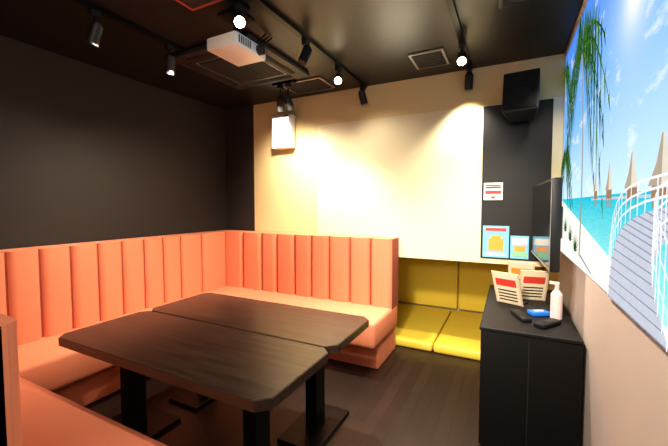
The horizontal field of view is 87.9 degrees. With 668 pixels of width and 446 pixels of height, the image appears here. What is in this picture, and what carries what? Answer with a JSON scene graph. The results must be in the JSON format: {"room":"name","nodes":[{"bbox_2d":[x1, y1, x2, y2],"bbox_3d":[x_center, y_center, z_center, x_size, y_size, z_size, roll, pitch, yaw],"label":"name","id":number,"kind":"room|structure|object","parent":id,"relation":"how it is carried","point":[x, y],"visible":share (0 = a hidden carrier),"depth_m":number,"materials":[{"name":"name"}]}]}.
{"room":"karaoke room","nodes":[
{"label":"karaoke room","id":0,"kind":"room"},
{"bbox_2d":[0,35,226,249],"bbox_3d":[-2.036,-0.018,2.324,0.100,2.290,3.700,2,3,27],"label":"wall","id":1,"kind":"structure","parent":0,"point":[89,153],"depth_m":2.64,"materials":[{"name":"paint"}]},
{"bbox_2d":[84,345,482,445],"bbox_3d":[-0.319,1.135,2.186,3.740,0.001,4.900,2,3,27],"label":"floor","id":2,"kind":"structure","parent":0,"point":[416,397],"depth_m":2.13,"materials":[{"name":"brown wood"}]},
{"bbox_2d":[58,311,327,445],"bbox_3d":[-0.706,0.866,1.675,1.320,0.590,0.495,2,3,27],"label":"dining table","id":3,"kind":"object","parent":2,"relation":"on","point":[254,373],"visible":0.89,"depth_m":1.53,"materials":[{"name":"brown wood"}]},
{"bbox_2d":[0,230,398,445],"bbox_3d":[-0.918,0.646,2.228,1.988,0.972,2.698,2,3,27],"label":"sofa","id":4,"kind":"object","parent":2,"relation":"on","point":[48,292],"visible":0.86,"depth_m":2.56,"materials":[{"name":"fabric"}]},
{"bbox_2d":[152,293,368,445],"bbox_3d":[-0.479,0.843,2.121,1.320,0.590,0.494,2,3,27],"label":"dining table","id":5,"kind":"object","parent":2,"relation":"on","point":[329,330],"visible":0.79,"depth_m":1.96,"materials":[{"name":"brown wood"}]},
{"bbox_2d":[395,303,450,350],"bbox_3d":[0.702,1.024,3.604,0.836,0.075,1.090,2,3,27],"label":"floor cushion","id":6,"kind":"object","parent":2,"relation":"on","point":[417,327],"visible":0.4,"depth_m":3.38,"materials":[{"name":"yellow leather"}]},
{"bbox_2d":[433,310,482,360],"bbox_3d":[1.464,1.044,3.218,0.856,0.075,1.090,2,3,27],"label":"floor cushion","id":7,"kind":"object","parent":2,"relation":"on","point":[460,336],"visible":0.49,"depth_m":3.09,"materials":[{"name":"yellow leather"}]},
{"bbox_2d":[478,285,583,445],"bbox_3d":[1.155,0.819,2.116,0.431,0.640,1.031,2,3,27],"label":"storage cabinet","id":8,"kind":"object","parent":2,"relation":"on","point":[530,394],"visible":0.85,"depth_m":1.67,"materials":[{"name":"black laminate"}]},
{"bbox_2d":[491,271,527,306],"bbox_3d":[1.084,0.395,2.125,0.180,0.206,0.160,-2,4,-38],"label":"menu stand","id":9,"kind":"object","parent":8,"relation":"on","point":[507,287],"visible":1,"depth_m":2.09,"materials":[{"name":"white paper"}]},
{"bbox_2d":[510,309,531,321],"bbox_3d":[1.007,0.497,1.872,0.050,0.022,0.170,0,3,7],"label":"remote control","id":10,"kind":"object","parent":8,"relation":"on","point":[520,315],"visible":1,"depth_m":1.84,"materials":[{"name":"black plastic"}]},
{"bbox_2d":[508,261,534,279],"bbox_3d":[1.306,0.370,2.411,0.160,0.224,0.188,2,3,32],"label":"menu stand","id":11,"kind":"object","parent":8,"relation":"on","point":[513,267],"visible":0.25,"depth_m":2.35,"materials":[{"name":"beige paper"}]},
{"bbox_2d":[519,270,549,300],"bbox_3d":[1.261,0.390,2.215,0.160,0.206,0.180,1,3,17],"label":"menu stand","id":12,"kind":"object","parent":8,"relation":"on","point":[533,283],"visible":0.85,"depth_m":2.16,"materials":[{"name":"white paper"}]},
{"bbox_2d":[527,309,549,316],"bbox_3d":[1.128,0.495,1.912,0.100,0.025,0.060,0,3,-3],"label":"pack","id":13,"kind":"object","parent":8,"relation":"on","point":[533,312],"visible":0.91,"depth_m":1.89,"materials":[{"name":"blue plastic"}]},
{"bbox_2d":[534,318,561,328],"bbox_3d":[1.078,0.504,1.747,0.160,0.022,0.050,-2,3,-28],"label":"remote control","id":14,"kind":"object","parent":8,"relation":"on","point":[543,324],"visible":1,"depth_m":1.73,"materials":[{"name":"black plastic"}]},
{"bbox_2d":[549,281,562,319],"bbox_3d":[1.190,0.411,1.853,0.056,0.198,0.056,-1,3,-18],"label":"spray bottle","id":15,"kind":"object","parent":8,"relation":"on","point":[556,300],"visible":0.98,"depth_m":1.84,"materials":[{"name":"white plastic"}]},
{"bbox_2d":[0,0,583,109],"bbox_3d":[-0.591,-1.149,1.532,3.340,0.050,3.700,2,3,27],"label":"ceiling","id":16,"kind":"structure","parent":0,"point":[374,40],"depth_m":2.11,"materials":[{"name":"paint"}]},
{"bbox_2d":[70,0,182,74],"bbox_3d":[-1.252,-1.036,1.840,0.092,0.206,1.040,2,3,27],"label":"track light","id":17,"kind":"object","parent":16,"relation":"attached to","point":[95,30],"visible":1,"depth_m":1.90,"materials":[{"name":"black metal"}]},
{"bbox_2d":[175,0,222,10],"bbox_3d":[-0.702,-1.126,1.690,0.240,0.010,0.240,2,3,27],"label":"ceiling hatch","id":18,"kind":"object","parent":16,"relation":"attached to","point":[193,5],"depth_m":1.78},
{"bbox_2d":[171,32,308,89],"bbox_3d":[-0.674,-1.155,2.562,0.720,0.043,0.720,2,3,27],"label":"air conditioner","id":19,"kind":"object","parent":16,"relation":"attached to","point":[276,67],"depth_m":2.55,"materials":[{"name":"brown plastic"}]},
{"bbox_2d":[207,9,272,66],"bbox_3d":[-0.491,-1.040,1.991,0.238,0.214,0.408,2,3,27],"label":"ceiling projector","id":20,"kind":"object","parent":16,"relation":"attached to","point":[234,47],"depth_m":1.88,"materials":[{"name":"white plastic"}]},
{"bbox_2d":[231,0,249,28],"bbox_3d":[-0.479,-1.054,1.768,0.079,0.161,0.132,0,3,0],"label":"track light","id":21,"kind":"object","parent":16,"relation":"attached to","point":[240,6],"visible":1,"depth_m":1.75,"materials":[{"name":"black metal"}]},
{"bbox_2d":[272,79,295,111],"bbox_3d":[-0.418,-1.073,2.939,0.220,0.245,0.102,2,3,27],"label":"track light","id":22,"kind":"object","parent":16,"relation":"attached to","point":[280,101],"visible":1,"depth_m":2.92,"materials":[{"name":"black metal"}]},
{"bbox_2d":[283,76,334,93],"bbox_3d":[-0.229,-1.191,3.019,0.400,0.018,0.280,2,3,27],"label":"ceiling vent","id":23,"kind":"object","parent":16,"relation":"attached to","point":[313,84],"depth_m":2.98,"materials":[{"name":"beige metal"}]},
{"bbox_2d":[252,0,367,104],"bbox_3d":[-0.082,-1.077,2.332,0.091,0.175,1.580,2,3,27],"label":"track light","id":24,"kind":"object","parent":16,"relation":"attached to","point":[308,43],"visible":1,"depth_m":2.15,"materials":[{"name":"black metal"}]},
{"bbox_2d":[408,48,449,69],"bbox_3d":[0.680,-1.162,2.469,0.240,0.018,0.280,2,3,27],"label":"ceiling vent","id":25,"kind":"object","parent":16,"relation":"attached to","point":[434,57],"depth_m":2.43,"materials":[{"name":"beige metal"}]},
{"bbox_2d":[445,0,473,89],"bbox_3d":[0.772,-1.066,2.124,0.071,0.175,1.180,2,3,27],"label":"track light","id":26,"kind":"object","parent":16,"relation":"attached to","point":[463,58],"visible":1,"depth_m":2.16,"materials":[{"name":"black metal"}]},
{"bbox_2d":[498,0,535,8],"bbox_3d":[0.894,-1.108,1.610,0.240,0.037,0.300,2,3,27],"label":"ceiling vent","id":27,"kind":"object","parent":16,"relation":"attached to","point":[502,3],"depth_m":1.73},
{"bbox_2d":[225,54,565,340],"bbox_3d":[0.208,-0.062,3.164,3.140,2.290,0.030,2,3,27],"label":"wall","id":28,"kind":"structure","parent":0,"point":[405,163],"depth_m":3.00,"materials":[{"name":"paint"}]},
{"bbox_2d":[271,114,294,149],"bbox_3d":[-0.500,-0.890,3.397,0.230,0.320,0.096,2,3,27],"label":"wall lamp","id":29,"kind":"object","parent":28,"relation":"attached to","point":[282,126],"visible":1,"depth_m":3.35,"materials":[{"name":"white plastic"}]},
{"bbox_2d":[484,182,502,199],"bbox_3d":[1.202,-0.239,2.617,0.130,0.130,0.006,2,3,27],"label":"notice sign","id":30,"kind":"object","parent":28,"relation":"attached to","point":[492,191],"visible":1,"depth_m":2.61,"materials":[{"name":"white paper"}]},
{"bbox_2d":[482,225,508,257],"bbox_3d":[1.224,0.141,2.625,0.180,0.240,0.006,2,3,27],"label":"poster","id":31,"kind":"object","parent":28,"relation":"attached to","point":[495,238],"visible":1,"depth_m":2.62,"materials":[{"name":"blue paper"}]},
{"bbox_2d":[480,98,553,260],"bbox_3d":[1.335,-0.301,2.556,0.450,1.150,0.012,2,3,27],"label":"panel","id":32,"kind":"object","parent":28,"relation":"attached to","point":[518,155],"depth_m":2.55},
{"bbox_2d":[510,236,528,258],"bbox_3d":[1.367,0.180,2.555,0.120,0.170,0.006,2,3,27],"label":"poster","id":33,"kind":"object","parent":28,"relation":"attached to","point":[519,245],"visible":1,"depth_m":2.55,"materials":[{"name":"blue paper"}]},
{"bbox_2d":[502,68,539,122],"bbox_3d":[1.281,-0.863,2.383,0.221,0.309,0.291,2,3,27],"label":"speaker","id":34,"kind":"object","parent":28,"relation":"attached to","point":[520,99],"visible":1,"depth_m":2.29},
{"bbox_2d":[398,264,543,313],"bbox_3d":[1.148,0.644,3.453,1.890,0.850,1.270,2,3,27],"label":"wall","id":35,"kind":"structure","parent":0,"point":[457,309],"depth_m":3.96,"materials":[{"name":"beige paint"}]},
{"bbox_2d":[398,257,458,308],"bbox_3d":[0.992,0.602,4.086,0.896,0.712,0.064,2,3,27],"label":"cushion","id":36,"kind":"object","parent":35,"relation":"attached to","point":[430,282],"visible":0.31,"depth_m":4.00,"materials":[{"name":"yellow leather"}]},
{"bbox_2d":[458,261,541,312],"bbox_3d":[1.753,0.622,3.700,0.796,0.712,0.064,2,3,27],"label":"cushion","id":37,"kind":"object","parent":35,"relation":"attached to","point":[475,278],"visible":0.23,"depth_m":3.78,"materials":[{"name":"yellow leather"}]},
{"bbox_2d":[544,0,667,445],"bbox_3d":[1.096,0.028,1.353,0.115,2.298,4.800,2,3,27],"label":"wall","id":38,"kind":"structure","parent":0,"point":[614,171],"depth_m":1.14,"materials":[{"name":"paint"}]},
{"bbox_2d":[531,177,562,272],"bbox_3d":[1.312,-0.007,2.110,0.146,0.480,0.826,2,3,27],"label":"wall-mounted television","id":39,"kind":"object","parent":38,"relation":"attached to","point":[547,213],"visible":1,"depth_m":1.83,"materials":[{"name":"black plastic"}]},
{"bbox_2d":[565,0,587,58],"bbox_3d":[0.781,-1.067,0.783,0.012,0.035,3.600,2,3,27],"label":"crown molding","id":40,"kind":"structure","parent":38,"relation":"attached to","point":[584,4],"depth_m":1.97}
]}

